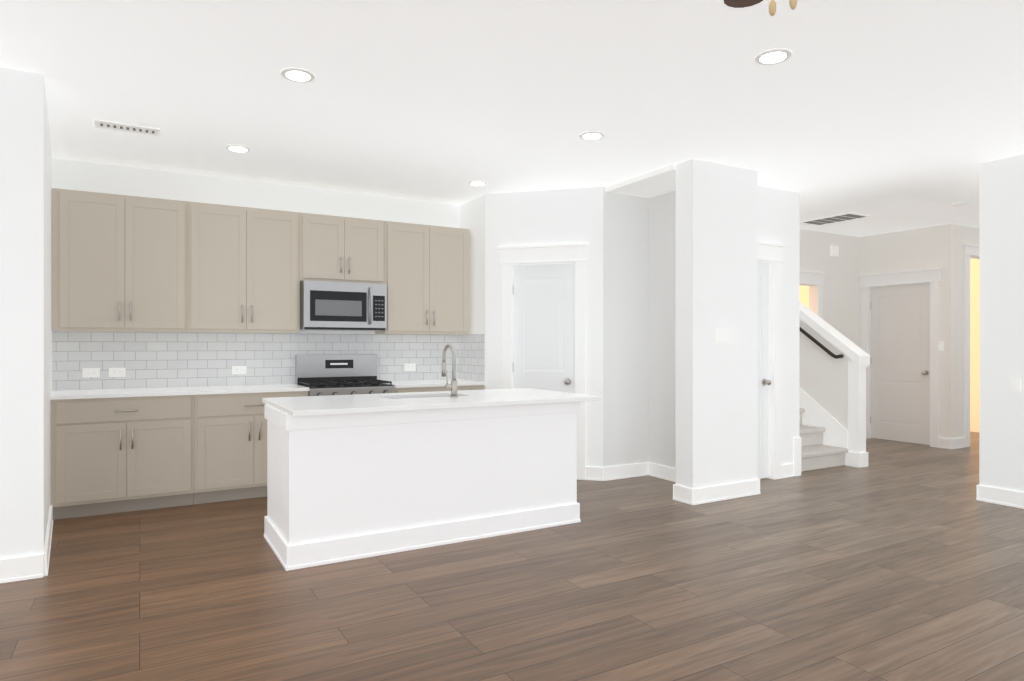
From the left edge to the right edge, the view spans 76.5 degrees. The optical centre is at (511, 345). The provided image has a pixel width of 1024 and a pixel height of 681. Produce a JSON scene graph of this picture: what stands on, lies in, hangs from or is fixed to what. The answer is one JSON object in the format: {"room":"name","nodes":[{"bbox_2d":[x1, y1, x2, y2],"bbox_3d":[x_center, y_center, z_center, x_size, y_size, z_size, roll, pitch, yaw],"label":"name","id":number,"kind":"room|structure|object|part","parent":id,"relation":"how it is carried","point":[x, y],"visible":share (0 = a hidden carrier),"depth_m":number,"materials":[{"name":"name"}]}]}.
{"room":"kitchen","nodes":[
{"label":"kitchen","id":0,"kind":"room"},
{"bbox_2d":[0,431,1023,680],"bbox_3d":[1.925,1.312,3.983,14.300,0.100,11.000,0,0,-30],"label":"floor","id":1,"kind":"structure","parent":0,"point":[896,561],"depth_m":3.28,"materials":[{"name":"brown wood"}]},
{"bbox_2d":[51,396,197,519],"bbox_3d":[-3.050,0.825,5.096,0.965,0.874,0.617,0,0,-30],"label":"base cabinet","id":2,"kind":"object","parent":1,"relation":"on","point":[123,450],"depth_m":4.84,"materials":[{"name":"beige paint"}]},
{"bbox_2d":[50,384,309,399],"bbox_3d":[-2.662,0.372,5.301,1.839,0.029,0.627,0,0,-30],"label":"countertop","id":3,"kind":"structure","parent":2,"relation":"on","point":[94,394],"depth_m":5.13,"materials":[{"name":"white stone"}]},
{"bbox_2d":[198,392,307,503],"bbox_3d":[-2.252,0.825,5.553,0.873,0.874,0.617,0,0,-30],"label":"base cabinet","id":4,"kind":"object","parent":1,"relation":"on","point":[232,430],"depth_m":5.22,"materials":[{"name":"beige paint"}]},
{"bbox_2d":[295,354,394,395],"bbox_3d":[-1.518,0.676,5.920,0.754,1.172,0.656,0,0,-30],"label":"range","id":5,"kind":"object","parent":1,"relation":"on","point":[322,375],"visible":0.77,"depth_m":6.01,"materials":[{"name":"silver metal"}]},
{"bbox_2d":[262,400,580,570],"bbox_3d":[-0.574,0.825,4.463,2.021,0.874,0.759,0,0,-30],"label":"kitchen island","id":6,"kind":"object","parent":1,"relation":"on","point":[354,476],"depth_m":4.05,"materials":[{"name":"white paint"}]},
{"bbox_2d":[262,388,601,415],"bbox_3d":[-0.531,0.372,4.478,2.090,0.030,1.020,0,0,-30],"label":"island countertop","id":7,"kind":"structure","parent":6,"relation":"on","point":[487,398],"depth_m":4.20,"materials":[{"name":"white stone"}]},
{"bbox_2d":[441,344,458,397],"bbox_3d":[-0.454,0.173,4.540,0.094,0.368,0.220,0,0,-30],"label":"faucet","id":8,"kind":"object","parent":7,"relation":"on","point":[453,385],"depth_m":4.47,"materials":[{"name":"grey metal"}]},
{"bbox_2d":[382,379,485,392],"bbox_3d":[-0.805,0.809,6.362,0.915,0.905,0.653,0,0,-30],"label":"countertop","id":9,"kind":"structure","parent":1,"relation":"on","point":[418,386],"depth_m":6.13,"materials":[{"name":"white stone"}]},
{"bbox_2d":[676,159,757,488],"bbox_3d":[1.712,-0.108,5.417,0.755,2.740,0.190,0,0,-30],"label":"column","id":10,"kind":"structure","parent":1,"relation":"on","point":[716,289],"depth_m":5.28,"materials":[{"name":"white paint"}]},
{"bbox_2d":[716,330,734,343],"bbox_3d":[1.745,-0.068,5.321,0.209,0.108,0.009,0,0,-30],"label":"light switch","id":11,"kind":"object","parent":10,"relation":"attached to","point":[725,336],"visible":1,"depth_m":5.32,"materials":[{"name":"white plastic"}]},
{"bbox_2d":[800,408,847,471],"bbox_3d":[2.566,0.420,7.580,0.861,1.684,2.325,0,0,-30],"label":"stairs","id":12,"kind":"structure","parent":1,"relation":"on","point":[816,454],"depth_m":6.73,"materials":[{"name":"carpet"}]},
{"bbox_2d":[0,67,1023,558],"bbox_3d":[1.925,-0.108,3.983,14.300,2.740,11.000,0,0,-30],"label":"wall","id":13,"kind":"structure","parent":0,"point":[630,325],"depth_m":6.09,"materials":[{"name":"white paint"}]},
{"bbox_2d":[52,188,187,331],"bbox_3d":[-3.124,-0.644,5.198,0.938,1.068,0.368,0,0,-30],"label":"upper cabinet","id":14,"kind":"object","parent":13,"relation":"attached to","point":[119,263],"visible":1,"depth_m":5.06,"materials":[{"name":"beige paint"}]},
{"bbox_3d":[-3.018,-0.265,5.067,0.087,0.150,0.036,0,0,-30],"label":"handle","id":15,"kind":"part","parent":14,"relation":"part of","materials":[{"name":"grey metal"}]},
{"bbox_2d":[188,201,299,332],"bbox_3d":[-2.330,-0.644,5.652,0.888,1.068,0.368,0,0,-30],"label":"upper cabinet","id":16,"kind":"object","parent":13,"relation":"attached to","point":[243,269],"visible":0.94,"depth_m":5.51,"materials":[{"name":"beige paint"}]},
{"bbox_3d":[-2.248,-0.265,5.508,0.087,0.150,0.036,0,0,-30],"label":"handle","id":17,"kind":"part","parent":16,"relation":"part of","materials":[{"name":"grey metal"}]},
{"bbox_2d":[52,331,484,390],"bbox_3d":[-1.945,0.124,5.746,3.533,0.466,0.594,0,0,-30],"label":"backsplash","id":18,"kind":"structure","parent":13,"relation":"attached to","point":[155,359],"depth_m":5.75,"materials":[{"name":"tile"}]},
{"bbox_2d":[83,368,99,376],"bbox_3d":[-3.394,0.222,5.242,0.116,0.072,0.007,0,0,-30],"label":"electrical outlet","id":19,"kind":"object","parent":18,"relation":"attached to","point":[91,372],"visible":1,"depth_m":5.24,"materials":[{"name":"white plastic"}]},
{"bbox_2d":[109,368,124,376],"bbox_3d":[-3.238,0.222,5.332,0.116,0.072,0.007,0,0,-30],"label":"electrical outlet","id":20,"kind":"object","parent":18,"relation":"attached to","point":[116,372],"visible":1,"depth_m":5.33,"materials":[{"name":"white plastic"}]},
{"bbox_2d":[232,366,245,373],"bbox_3d":[-2.431,0.222,5.794,0.116,0.072,0.007,0,0,-30],"label":"electrical outlet","id":21,"kind":"object","parent":18,"relation":"attached to","point":[238,369],"visible":1,"depth_m":5.79,"materials":[{"name":"white plastic"}]},
{"bbox_2d":[405,364,415,370],"bbox_3d":[-1.034,0.222,6.594,0.116,0.072,0.007,0,0,-30],"label":"electrical outlet","id":22,"kind":"object","parent":18,"relation":"attached to","point":[410,367],"visible":1,"depth_m":6.59,"materials":[{"name":"white plastic"}]},
{"bbox_2d":[300,212,384,283],"bbox_3d":[-1.605,-0.876,6.068,0.780,0.604,0.368,0,0,-30],"label":"upper cabinet","id":23,"kind":"object","parent":13,"relation":"attached to","point":[341,249],"visible":0.98,"depth_m":5.93,"materials":[{"name":"beige paint"}]},
{"bbox_2d":[300,280,386,330],"bbox_3d":[-1.581,-0.355,6.030,0.754,0.430,0.458,0,0,-30],"label":"microwave","id":24,"kind":"object","parent":23,"relation":"attached to","point":[335,306],"visible":1,"depth_m":5.87,"materials":[{"name":"silver metal"}]},
{"bbox_3d":[-1.522,-0.729,5.924,0.087,0.150,0.036,0,0,-30],"label":"handle","id":25,"kind":"part","parent":23,"relation":"part of","materials":[{"name":"grey metal"}]},
{"bbox_2d":[375,221,469,334],"bbox_3d":[-0.879,-0.644,6.484,0.889,1.068,0.368,0,0,-30],"label":"upper cabinet","id":26,"kind":"object","parent":13,"relation":"attached to","point":[427,274],"visible":0.98,"depth_m":6.34,"materials":[{"name":"beige paint"}]},
{"bbox_3d":[-0.796,-0.265,6.340,0.087,0.150,0.036,0,0,-30],"label":"handle","id":27,"kind":"part","parent":26,"relation":"part of","materials":[{"name":"grey metal"}]},
{"bbox_2d":[0,437,1023,583],"bbox_3d":[1.667,1.200,2.481,12.360,0.125,8.649,0,0,-30],"label":"baseboard","id":28,"kind":"structure","parent":13,"relation":"attached to","point":[14,569],"depth_m":5.25,"materials":[{"name":"white paint"}]},
{"bbox_2d":[498,243,588,479],"bbox_3d":[0.292,0.155,6.191,0.646,2.210,0.646,0,0,-30],"label":"trim","id":29,"kind":"structure","parent":13,"relation":"attached to","point":[576,254],"depth_m":6.14,"materials":[{"name":"white paint"}]},
{"bbox_2d":[513,263,574,392],"bbox_3d":[0.309,0.235,6.253,0.464,2.029,0.464,0,0,-30],"label":"pantry door","id":30,"kind":"structure","parent":13,"relation":"in","point":[543,326],"depth_m":6.24,"materials":[{"name":"white paint"}]},
{"bbox_2d":[758,262,770,478],"bbox_3d":[2.133,0.235,5.955,0.708,2.029,0.105,0,0,-30],"label":"closet door","id":31,"kind":"structure","parent":13,"relation":"in","point":[764,382],"depth_m":6.11,"materials":[{"name":"white paint"}]},
{"bbox_3d":[2.388,0.347,6.080,0.064,0.064,0.070,0,0,-30],"label":"knob","id":32,"kind":"part","parent":31,"relation":"part of","materials":[{"name":"grey metal"}]},
{"bbox_2d":[758,242,784,479],"bbox_3d":[2.126,0.155,5.966,0.978,2.212,0.136,0,0,-30],"label":"trim","id":33,"kind":"structure","parent":13,"relation":"attached to","point":[770,252],"depth_m":6.13,"materials":[{"name":"white paint"}]},
{"bbox_2d":[800,270,825,318],"bbox_3d":[3.639,0.158,8.285,0.948,2.207,0.136,0,0,-30],"label":"trim","id":34,"kind":"structure","parent":13,"relation":"attached to","point":[815,280],"depth_m":8.43,"materials":[{"name":"white paint"}]},
{"bbox_2d":[800,327,843,358],"bbox_3d":[3.031,-0.489,7.594,0.075,1.264,1.755,0,0,-30],"label":"handrail","id":35,"kind":"object","parent":13,"relation":"attached to","point":[816,342],"visible":0.29,"depth_m":7.01,"materials":[{"name":"black metal"}]},
{"bbox_2d":[794,302,869,475],"bbox_3d":[2.659,0.197,7.495,1.125,2.130,2.335,0,0,-30],"label":"trim","id":36,"kind":"structure","parent":13,"relation":"attached to","point":[851,439],"depth_m":6.79,"materials":[{"name":"white paint"}]},
{"bbox_2d":[830,246,838,256],"bbox_3d":[4.262,-1.243,8.585,0.140,0.140,0.032,0,0,-30],"label":"box","id":37,"kind":"object","parent":13,"relation":"attached to","point":[834,251],"visible":1,"depth_m":8.56,"materials":[{"name":"white plastic"}]},
{"bbox_2d":[870,283,929,444],"bbox_3d":[5.032,0.235,8.453,0.105,2.029,0.788,0,0,-30],"label":"door","id":38,"kind":"structure","parent":13,"relation":"in","point":[900,362],"depth_m":8.45,"materials":[{"name":"white paint"}]},
{"bbox_2d":[858,268,941,447],"bbox_3d":[5.046,0.155,8.456,0.136,2.212,1.048,0,0,-30],"label":"trim","id":39,"kind":"structure","parent":13,"relation":"attached to","point":[932,275],"depth_m":8.20,"materials":[{"name":"white paint"}]},
{"bbox_2d":[939,341,943,350],"bbox_3d":[5.268,0.012,7.995,0.009,0.116,0.072,0,0,-30],"label":"light switch","id":40,"kind":"object","parent":13,"relation":"attached to","point":[941,346],"visible":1,"depth_m":7.98,"materials":[{"name":"white plastic"}]},
{"bbox_2d":[963,244,978,446],"bbox_3d":[6.011,0.005,8.318,1.038,2.512,0.136,0,0,-30],"label":"trim","id":41,"kind":"structure","parent":13,"relation":"attached to","point":[970,250],"depth_m":8.05,"materials":[{"name":"white paint"}]},
{"bbox_2d":[1010,378,1020,392],"bbox_3d":[3.924,0.312,5.071,0.008,0.116,0.072,0,0,-30],"label":"outlet","id":42,"kind":"object","parent":13,"relation":"attached to","point":[1015,385],"visible":1,"depth_m":5.07,"materials":[{"name":"white plastic"}]},
{"bbox_2d":[0,0,1023,236],"bbox_3d":[1.925,-1.528,3.983,14.300,0.100,11.000,0,0,-30],"label":"ceiling","id":43,"kind":"structure","parent":0,"point":[888,116],"depth_m":3.80,"materials":[{"name":"white paint"}]},
{"bbox_2d":[94,119,159,135],"bbox_3d":[-2.605,-1.473,4.408,0.380,0.009,0.150,0,0,-30],"label":"ceiling vent","id":44,"kind":"object","parent":43,"relation":"in","point":[126,127],"visible":0.98,"depth_m":4.39,"materials":[{"name":"white plastic"}]},
{"bbox_2d":[225,145,250,152],"bbox_3d":[-2.054,-1.473,4.874,0.176,0.010,0.176,0,0,-30],"label":"recessed light","id":45,"kind":"object","parent":43,"relation":"in","point":[239,148],"visible":0.96,"depth_m":4.85,"materials":[{"name":"white plastic"}]},
{"bbox_2d":[281,68,314,81],"bbox_3d":[-1.168,-1.473,3.549,0.176,0.010,0.176,0,0,-30],"label":"recessed light","id":46,"kind":"object","parent":43,"relation":"in","point":[297,75],"visible":1,"depth_m":3.54,"materials":[{"name":"white plastic"}]},
{"bbox_2d":[468,181,486,185],"bbox_3d":[-0.312,-1.473,5.917,0.176,0.010,0.176,0,0,-30],"label":"recessed light","id":47,"kind":"object","parent":43,"relation":"in","point":[477,183],"visible":1,"depth_m":5.90,"materials":[{"name":"white plastic"}]},
{"bbox_2d":[579,131,603,139],"bbox_3d":[0.561,-1.473,4.574,0.176,0.010,0.176,0,0,-30],"label":"recessed light","id":48,"kind":"object","parent":43,"relation":"in","point":[592,135],"visible":0.98,"depth_m":4.55,"materials":[{"name":"white plastic"}]},
{"bbox_2d":[605,164,675,197],"bbox_3d":[1.322,-1.455,5.816,0.524,0.044,0.889,0,0,-30],"label":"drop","id":49,"kind":"object","parent":43,"relation":"attached to","point":[660,181],"visible":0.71,"depth_m":5.83,"materials":[{"name":"white paint"}]},
{"bbox_2d":[723,0,796,15],"bbox_3d":[0.634,-1.126,1.470,1.312,0.702,1.292,0,0,-30],"label":"ceiling fan","id":50,"kind":"object","parent":43,"relation":"hanging from","point":[749,3],"visible":1,"depth_m":2.14,"materials":[{"name":"brown metal"}]},
{"bbox_2d":[755,48,791,64],"bbox_3d":[1.335,-1.473,3.323,0.176,0.010,0.176,0,0,-30],"label":"recessed light","id":51,"kind":"object","parent":43,"relation":"in","point":[773,56],"visible":1,"depth_m":3.31,"materials":[{"name":"white plastic"}]},
{"bbox_2d":[800,212,869,225],"bbox_3d":[3.767,-1.473,7.608,0.380,0.009,0.660,0,0,-30],"label":"ceiling vent","id":52,"kind":"object","parent":43,"relation":"in","point":[835,218],"visible":0.94,"depth_m":7.59,"materials":[{"name":"white plastic"}]},
{"bbox_2d":[952,201,967,206],"bbox_3d":[4.632,-1.459,6.721,0.140,0.038,0.140,0,0,-30],"label":"smoke detector","id":53,"kind":"object","parent":43,"relation":"attached to","point":[959,203],"visible":1,"depth_m":6.68,"materials":[{"name":"white plastic"}]},
{"bbox_2d":[800,285,808,307],"bbox_3d":[4.350,-0.108,9.810,4.100,2.740,0.100,0,0,-30],"label":"wall","id":54,"kind":"structure","parent":0,"point":[804,290],"depth_m":9.78,"materials":[{"name":"beige paint"}]},
{"bbox_2d":[970,258,978,431],"bbox_3d":[6.893,-0.108,9.313,0.100,2.740,0.660,0,0,-30],"label":"wall","id":55,"kind":"structure","parent":0,"point":[974,342],"depth_m":9.48,"materials":[{"name":"beige paint"}]}
]}

